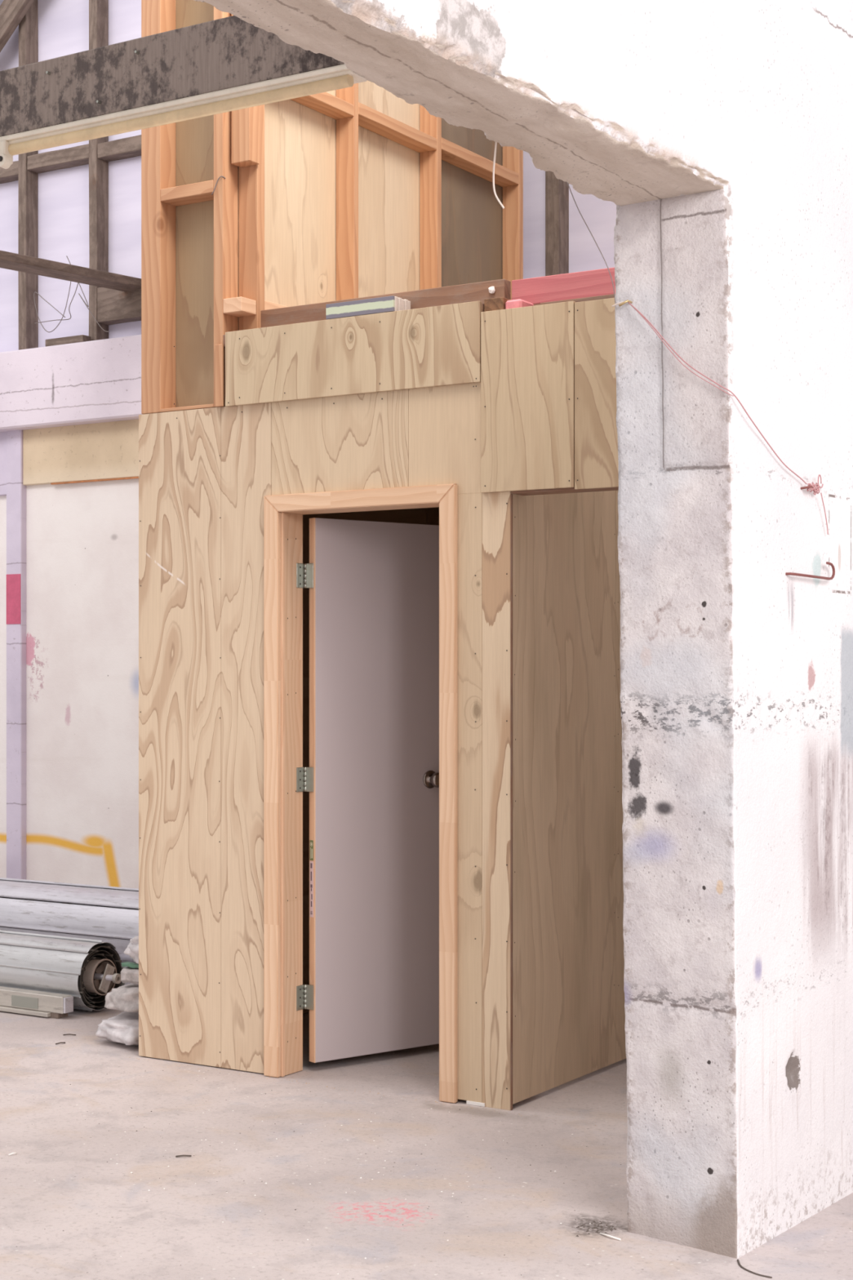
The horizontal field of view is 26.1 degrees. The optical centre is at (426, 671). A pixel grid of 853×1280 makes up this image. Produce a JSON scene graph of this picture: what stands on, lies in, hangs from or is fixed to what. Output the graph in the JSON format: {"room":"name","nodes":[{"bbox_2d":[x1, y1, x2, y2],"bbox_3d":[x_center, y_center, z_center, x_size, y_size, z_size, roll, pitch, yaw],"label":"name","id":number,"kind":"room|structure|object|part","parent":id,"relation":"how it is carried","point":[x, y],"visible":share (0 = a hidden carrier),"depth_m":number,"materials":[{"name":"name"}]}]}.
{"room":"construction site interior","nodes":[
{"label":"construction site interior","id":0,"kind":"room"},
{"bbox_2d":[0,0,616,888],"bbox_3d":[-0.767,-1.670,9.538,14.500,6.200,0.420,0,0,32],"label":"wall","id":1,"kind":"structure","parent":0,"point":[70,394],"depth_m":10.26,"materials":[{"name":"paint"}]},
{"bbox_2d":[33,281,78,332],"bbox_3d":[-2.039,-2.036,10.184,0.349,0.316,0.054,0,0,32],"label":"wire","id":2,"kind":"object","parent":1,"relation":"attached to","point":[70,282],"visible":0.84,"depth_m":10.17,"materials":[{"name":"grey metal"}]},
{"bbox_2d":[0,250,141,291],"bbox_3d":[-2.465,-2.053,8.782,0.171,0.046,3.009,0,2,36],"label":"plank","id":3,"kind":"object","parent":1,"relation":"attached to","point":[8,260],"visible":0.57,"depth_m":9.54,"materials":[{"name":"brown wood"}]},
{"bbox_2d":[66,255,109,332],"bbox_3d":[-1.844,-2.059,10.033,0.292,0.443,0.027,0,0,32],"label":"wire","id":4,"kind":"object","parent":1,"relation":"attached to","point":[86,305],"visible":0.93,"depth_m":10.04,"materials":[{"name":"grey"}]},
{"bbox_2d":[0,1008,852,1279],"bbox_3d":[-1.739,1.480,3.732,19.000,0.100,12.000,0,0,32],"label":"floor","id":5,"kind":"structure","parent":0,"point":[115,1228],"depth_m":5.21,"materials":[{"name":"concrete"}]},
{"bbox_2d":[0,929,124,1018],"bbox_3d":[-2.320,1.280,8.290,2.388,0.301,0.369,0,0,32],"label":"roller shutter","id":6,"kind":"object","parent":5,"relation":"on","point":[43,975],"visible":0.91,"depth_m":7.74,"materials":[{"name":"metal"}]},
{"bbox_3d":[-1.677,1.377,7.694,0.150,0.045,0.002,0,0,32],"label":"rail plate","id":7,"kind":"part","parent":6,"relation":"part of","materials":[{"name":"grey metal"}]},
{"bbox_3d":[-2.443,1.373,8.209,2.265,0.070,0.060,0,0,32],"label":"rail","id":8,"kind":"part","parent":6,"relation":"part of","materials":[{"name":"beige metal"}]},
{"bbox_3d":[-1.340,1.285,7.726,0.007,0.124,0.098,0,0,32],"label":"fixing plate","id":9,"kind":"part","parent":6,"relation":"part of","materials":[{"name":"beige metal"}]},
{"bbox_2d":[0,877,138,967],"bbox_3d":[-2.168,1.212,9.041,3.850,0.423,0.424,0,0,32],"label":"roller shutter","id":10,"kind":"object","parent":5,"relation":"on","point":[109,914],"visible":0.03,"depth_m":8.54,"materials":[{"name":"metal"}]},
{"bbox_2d":[95,1011,138,1045],"bbox_3d":[-1.121,1.370,7.112,0.291,0.102,0.288,0,0,32],"label":"sack","id":11,"kind":"object","parent":5,"relation":"on","point":[123,1028],"visible":0.56,"depth_m":7.02,"materials":[{"name":"white plastic"}]},
{"bbox_2d":[104,983,138,1013],"bbox_3d":[-1.092,1.256,7.114,0.255,0.096,0.244,0,0,32],"label":"sack","id":12,"kind":"object","parent":11,"relation":"on","point":[124,997],"visible":0.42,"depth_m":7.03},
{"bbox_2d":[120,967,138,984],"bbox_3d":[-1.092,1.170,7.106,0.155,0.064,0.120,0,0,32],"label":"chunk","id":13,"kind":"object","parent":12,"relation":"on","point":[130,975],"visible":0.35,"depth_m":7.08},
{"bbox_2d":[121,961,138,968],"bbox_3d":[-1.132,1.131,7.113,0.090,0.018,0.044,0,0,32],"label":"scrap","id":14,"kind":"object","parent":13,"relation":"on","point":[133,965],"visible":0.74,"depth_m":7.10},
{"bbox_2d":[123,936,138,964],"bbox_3d":[-1.068,1.060,7.098,0.184,0.110,0.168,0,0,32],"label":"sack","id":15,"kind":"object","parent":13,"relation":"on","point":[132,949],"visible":0.22,"depth_m":7.06,"materials":[{"name":"white plastic"}]},
{"bbox_2d":[175,1155,191,1157],"bbox_3d":[-0.716,1.425,5.430,0.046,0.008,0.009,0,0,-8],"label":"twig","id":16,"kind":"object","parent":5,"relation":"on","point":[177,1155],"visible":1,"depth_m":5.43,"materials":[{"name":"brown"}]},
{"bbox_2d":[138,0,626,1110],"bbox_3d":[0.571,-0.770,7.160,2.458,4.400,2.298,0,0,32],"label":"partition wall","id":17,"kind":"structure","parent":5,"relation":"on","point":[255,220],"depth_m":6.60,"materials":[{"name":"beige wood"}]},
{"bbox_3d":[-0.852,-0.964,6.768,0.248,0.012,0.090,0,0,32],"label":"plate","id":18,"kind":"part","parent":17,"relation":"part of","materials":[{"name":"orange wood"}]},
{"bbox_3d":[-0.675,-1.318,6.655,0.084,0.052,0.088,0,0,32],"label":"plate","id":19,"kind":"part","parent":17,"relation":"part of","materials":[{"name":"brown wood"}]},
{"bbox_3d":[-0.113,-1.330,7.556,0.084,0.050,1.939,0,0,32],"label":"plate","id":20,"kind":"part","parent":17,"relation":"part of","materials":[{"name":"brown wood"}]},
{"bbox_3d":[-0.247,-1.192,6.399,1.082,0.045,0.105,0,0,32],"label":"plate","id":21,"kind":"part","parent":17,"relation":"part of","materials":[{"name":"beige wood"}]},
{"bbox_2d":[263,483,457,1102],"bbox_3d":[-0.035,0.402,6.641,0.791,2.052,0.782,0,0,32],"label":"door","id":22,"kind":"structure","parent":17,"relation":"attached to","point":[380,779],"depth_m":6.65,"materials":[{"name":"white wood"}]},
{"bbox_3d":[-0.545,0.403,6.511,0.063,2.050,0.020,0,0,32],"label":"architrave","id":23,"kind":"part","parent":22,"relation":"part of","materials":[{"name":"brown wood"}]},
{"bbox_3d":[-0.236,-0.594,6.318,0.787,0.060,0.020,0,0,32],"label":"architrave","id":24,"kind":"part","parent":22,"relation":"part of","materials":[{"name":"brown wood"}]},
{"bbox_3d":[0.033,0.402,6.878,0.068,0.068,0.065,0,0,-37],"label":"knob","id":25,"kind":"part","parent":22,"relation":"part of","materials":[{"name":"silver metal"}]},
{"bbox_3d":[0.073,0.403,6.125,0.063,2.050,0.020,0,0,32],"label":"architrave","id":26,"kind":"part","parent":22,"relation":"part of","materials":[{"name":"brown wood"}]},
{"bbox_2d":[325,295,410,319],"bbox_3d":[-0.200,-1.248,6.357,0.283,0.052,0.108,0,0,32],"label":"spirit level","id":27,"kind":"object","parent":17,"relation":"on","point":[387,304],"visible":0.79,"depth_m":6.30,"materials":[{"name":"paint"}]},
{"bbox_2d":[488,286,495,293],"bbox_3d":[0.219,-1.278,6.170,0.025,0.025,0.014,0,0,32],"label":"paper scrap","id":28,"kind":"object","parent":17,"relation":"attached to","point":[491,289],"visible":1,"depth_m":6.17,"materials":[{"name":"white paper"}]},
{"bbox_2d":[484,297,511,311],"bbox_3d":[0.246,-1.199,6.088,0.075,0.056,0.100,0,0,32],"label":"timber offcut","id":29,"kind":"object","parent":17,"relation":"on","point":[494,304],"visible":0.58,"depth_m":6.04,"materials":[{"name":"brown wood"}]},
{"bbox_2d":[505,298,533,309],"bbox_3d":[0.306,-1.193,6.048,0.063,0.044,0.095,0,0,32],"label":"pink timber end","id":30,"kind":"object","parent":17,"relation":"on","point":[518,303],"visible":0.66,"depth_m":6.01,"materials":[{"name":"pink wood"}]},
{"bbox_2d":[511,266,615,304],"bbox_3d":[0.690,-1.260,5.910,0.933,0.088,0.045,0,0,32],"label":"pink timber","id":31,"kind":"object","parent":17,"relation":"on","point":[597,282],"visible":0.24,"depth_m":6.03,"materials":[{"name":"pink wood"}]},
{"bbox_2d":[466,1100,484,1106],"bbox_3d":[0.167,1.424,6.088,0.070,0.012,0.024,0,0,32],"label":"packing shim","id":32,"kind":"object","parent":5,"relation":"on","point":[468,1102],"visible":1,"depth_m":6.08,"materials":[{"name":"white"}]},
{"bbox_2d":[600,1232,621,1240],"bbox_3d":[0.463,1.425,4.658,0.012,0.008,0.071,0,0,-41],"label":"twig","id":33,"kind":"object","parent":5,"relation":"on","point":[602,1233],"visible":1,"depth_m":4.65,"materials":[{"name":"white wood"}]},
{"bbox_2d":[737,1259,772,1278],"bbox_3d":[0.775,1.429,4.409,0.028,0.005,0.145,0,0,-24],"label":"wire","id":34,"kind":"object","parent":5,"relation":"on","point":[738,1260],"depth_m":4.38,"materials":[{"name":"brown"}]},
{"bbox_2d":[193,0,852,1258],"bbox_3d":[-0.004,-0.970,3.440,0.641,4.800,9.505,0,0,32],"label":"wall","id":35,"kind":"structure","parent":0,"point":[718,133],"depth_m":4.59,"materials":[{"name":"paint"}]},
{"bbox_2d":[0,15,344,137],"bbox_3d":[-1.825,-1.302,4.794,4.130,0.153,0.089,0,0,32],"label":"ceiling beam","id":36,"kind":"structure","parent":35,"relation":"attached to","point":[230,51],"depth_m":3.99,"materials":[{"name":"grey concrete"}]},
{"bbox_2d":[0,64,367,155],"bbox_3d":[-1.012,-1.202,4.269,2.065,0.046,0.068,0,0,32],"label":"fitting","id":37,"kind":"object","parent":36,"relation":"attached to","point":[338,77],"visible":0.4,"depth_m":3.92,"materials":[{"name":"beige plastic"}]},
{"bbox_2d":[0,140,13,168],"bbox_3d":[-0.981,-1.175,4.203,0.108,0.070,0.058,0,0,32],"label":"holder","id":38,"kind":"object","parent":37,"relation":"attached to","point":[6,158],"visible":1,"depth_m":4.17,"materials":[{"name":"beige plastic"}]},
{"bbox_2d":[493,142,504,208],"bbox_3d":[0.160,-1.117,4.079,0.030,0.186,0.004,0,0,32],"label":"wire","id":39,"kind":"object","parent":35,"relation":"hanging from","point":[495,144],"visible":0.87,"depth_m":4.08,"materials":[{"name":"beige"}]},
{"bbox_2d":[567,182,615,302],"bbox_3d":[0.413,-1.079,4.614,0.122,0.304,0.027,0,0,3],"label":"wire","id":40,"kind":"object","parent":35,"relation":"hanging from","point":[567,183],"visible":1,"depth_m":4.61,"materials":[{"name":"grey metal"}]},
{"bbox_2d":[612,299,632,306],"bbox_3d":[0.489,-0.921,4.623,0.053,0.016,0.038,0,0,32],"label":"nail","id":41,"kind":"object","parent":35,"relation":"attached to","point":[622,303],"visible":1,"depth_m":4.61,"materials":[{"name":"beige metal"}]},
{"bbox_2d":[627,302,828,534],"bbox_3d":[0.844,-0.645,4.641,0.641,0.559,0.252,0,0,-28],"label":"cord","id":42,"kind":"object","parent":41,"relation":"hanging from","point":[810,486],"visible":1,"depth_m":4.57,"materials":[{"name":"red fabric"}]},
{"bbox_2d":[785,561,835,579],"bbox_3d":[1.008,-0.268,4.805,0.042,0.048,0.265,0,0,44],"label":"wall hook","id":43,"kind":"object","parent":35,"relation":"attached to","point":[832,577],"visible":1,"depth_m":4.82,"materials":[{"name":"red"}]}
]}

